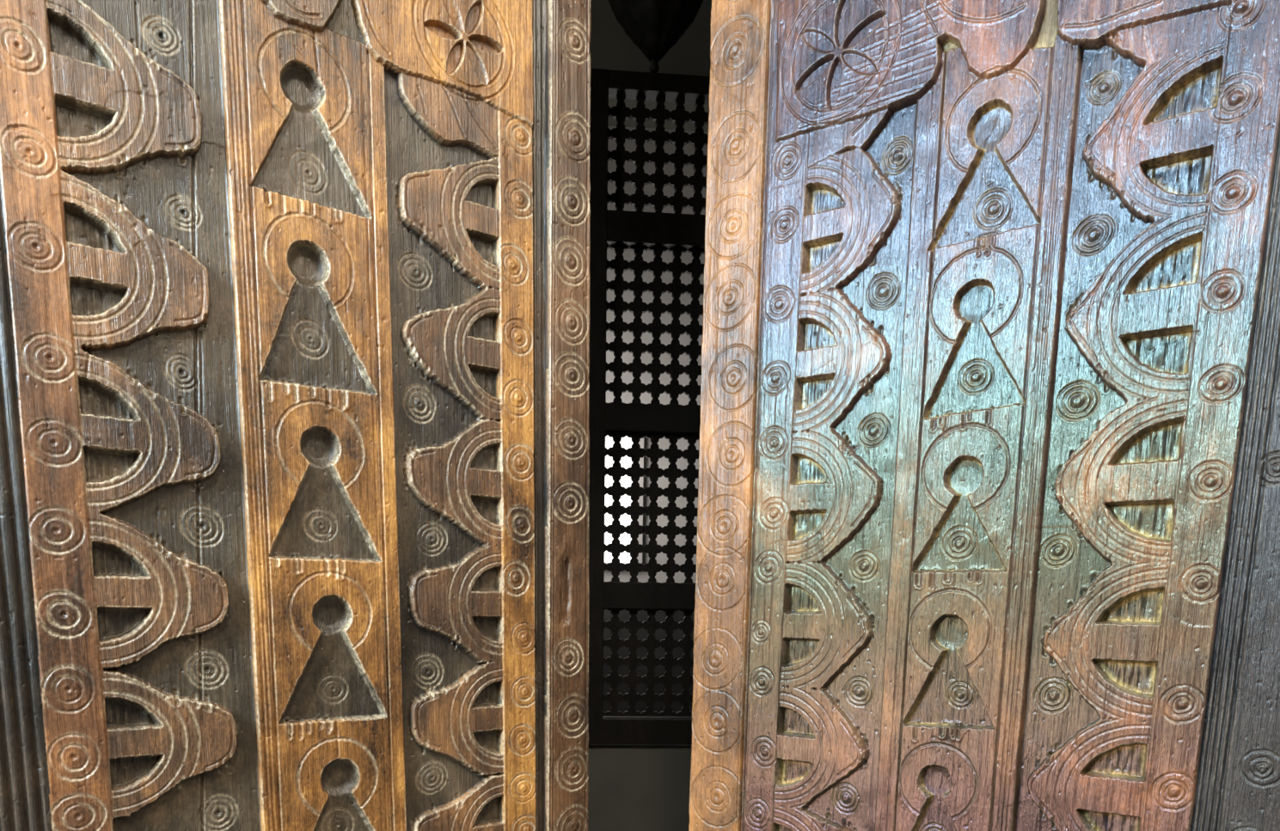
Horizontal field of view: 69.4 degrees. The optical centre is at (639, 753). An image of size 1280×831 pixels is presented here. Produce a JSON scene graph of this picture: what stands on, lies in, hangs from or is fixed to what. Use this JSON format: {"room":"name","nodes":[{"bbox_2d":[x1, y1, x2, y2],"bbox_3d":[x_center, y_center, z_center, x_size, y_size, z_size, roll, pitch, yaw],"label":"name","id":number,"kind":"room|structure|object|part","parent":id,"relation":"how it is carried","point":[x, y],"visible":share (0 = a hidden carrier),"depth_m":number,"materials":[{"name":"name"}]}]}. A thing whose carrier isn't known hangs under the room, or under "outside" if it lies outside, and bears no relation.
{"room":"building entrance","nodes":[
{"label":"building entrance","id":0,"kind":"room"},
{"bbox_2d":[602,609,694,716],"bbox_3d":[-0.176,-0.120,5.284,4.700,1.513,0.221,0,9,-5],"label":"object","id":1,"kind":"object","parent":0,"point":[624,615],"depth_m":5.13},
{"bbox_2d":[587,0,711,830],"bbox_3d":[0.061,-1.176,3.144,4.500,4.300,0.140,0,9,-5],"label":"wall","id":2,"kind":"structure","parent":0,"point":[633,787],"depth_m":3.27,"materials":[{"name":"paint"}]},
{"bbox_2d":[587,67,710,744],"bbox_3d":[0.123,-1.084,3.096,0.647,2.124,0.069,0,9,-5],"label":"lattice screen","id":3,"kind":"object","parent":2,"relation":"attached to","point":[639,231],"visible":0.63,"depth_m":3.06,"materials":[{"name":"black wood"}]},
{"bbox_3d":[0.107,-0.082,3.262,0.647,0.091,0.065,0,9,-5],"label":"rail","id":4,"kind":"part","parent":3,"relation":"part of","materials":[{"name":"brown wood"}]},
{"bbox_3d":[0.102,-0.322,3.237,0.505,0.379,0.016,0,9,-5],"label":"lattice panel","id":5,"kind":"part","parent":3,"relation":"part of","materials":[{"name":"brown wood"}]},
{"bbox_3d":[0.114,-0.542,3.186,0.647,0.090,0.065,0,9,-5],"label":"rail","id":6,"kind":"part","parent":3,"relation":"part of","materials":[{"name":"brown wood"}]},
{"bbox_3d":[0.110,-0.827,3.154,0.505,0.505,0.016,0,9,-5],"label":"lattice panel","id":7,"kind":"part","parent":3,"relation":"part of","materials":[{"name":"brown wood"}]},
{"bbox_3d":[0.123,-1.114,3.091,0.647,0.087,0.065,0,9,-5],"label":"rail","id":8,"kind":"part","parent":3,"relation":"part of","materials":[{"name":"brown wood"}]},
{"bbox_3d":[0.119,-1.405,3.059,0.505,0.505,0.016,0,9,-5],"label":"lattice panel","id":9,"kind":"part","parent":3,"relation":"part of","materials":[{"name":"brown wood"}]},
{"bbox_3d":[0.132,-1.689,2.997,0.647,0.092,0.065,0,9,-5],"label":"rail","id":10,"kind":"part","parent":3,"relation":"part of","materials":[{"name":"brown wood"}]},
{"bbox_3d":[0.127,-1.913,2.975,0.505,0.379,0.016,0,9,-5],"label":"lattice panel","id":11,"kind":"part","parent":3,"relation":"part of","materials":[{"name":"brown wood"}]},
{"bbox_3d":[0.139,-2.107,2.928,0.647,0.051,0.065,0,9,-5],"label":"rail","id":12,"kind":"part","parent":3,"relation":"part of","materials":[{"name":"brown wood"}]},
{"bbox_2d":[604,125,708,583],"bbox_3d":[-0.079,-1.502,4.182,5.000,4.600,1.950,0,9,-5],"label":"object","id":13,"kind":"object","parent":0,"point":[669,148],"depth_m":4.92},
{"bbox_2d":[604,435,643,564],"bbox_3d":[-0.130,-1.401,5.003,0.296,0.783,0.060,0,9,-5],"label":"window","id":14,"kind":"structure","parent":13,"relation":"in","point":[625,539],"depth_m":5.01,"materials":[{"name":"white glass"}]},
{"bbox_3d":[0.003,-1.401,5.015,0.030,0.783,0.060,0,9,-5],"label":"frame","id":15,"kind":"part","parent":14,"relation":"part of","materials":[{"name":"brown wood"}]},
{"bbox_2d":[608,97,709,131],"bbox_3d":[0.050,-3.103,2.843,4.400,0.400,4.180,1,9,0],"label":"ceiling","id":16,"kind":"structure","parent":0,"point":[690,107],"depth_m":4.58,"materials":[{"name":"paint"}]},
{"bbox_2d":[607,0,703,74],"bbox_3d":[0.043,-2.151,1.976,0.266,1.259,0.266,4,10,20],"label":"hanging lantern","id":17,"kind":"object","parent":16,"relation":"hanging from","point":[654,27],"visible":1,"depth_m":2.03,"materials":[{"name":"black metal"}]},
{"bbox_3d":[0.013,-0.815,0.950,12.000,4.300,0.300,1,9,0],"label":"wall","id":18,"kind":"structure","parent":0,"visible":0},
{"bbox_2d":[0,0,591,830],"bbox_3d":[-0.411,-0.070,1.208,0.788,2.708,0.074,-6,12,-36],"label":"door leaf","id":19,"kind":"structure","parent":18,"relation":"in","point":[294,295],"depth_m":1.11,"materials":[{"name":"brown wood"}]},
{"bbox_3d":[-0.668,-0.385,0.926,0.088,1.298,0.013,-6,12,-36],"label":"edge moulding","id":20,"kind":"part","parent":19,"relation":"part of","materials":[{"name":"brown wood"}]},
{"bbox_3d":[-0.141,-0.441,1.317,0.026,1.298,0.010,-1,10,-12],"label":"fluted moulding","id":21,"kind":"part","parent":19,"relation":"part of","materials":[{"name":"brown wood"}]},
{"bbox_2d":[688,0,1279,830],"bbox_3d":[0.417,-0.051,1.174,0.795,2.708,0.073,8,12,35],"label":"door leaf","id":22,"kind":"structure","parent":18,"relation":"in","point":[988,510],"depth_m":1.09,"materials":[{"name":"brown wood"}]},
{"bbox_3d":[0.628,-0.366,0.937,0.034,1.269,0.009,8,12,35],"label":"fluted moulding","id":23,"kind":"part","parent":22,"relation":"part of","materials":[{"name":"brown wood"}]}
]}

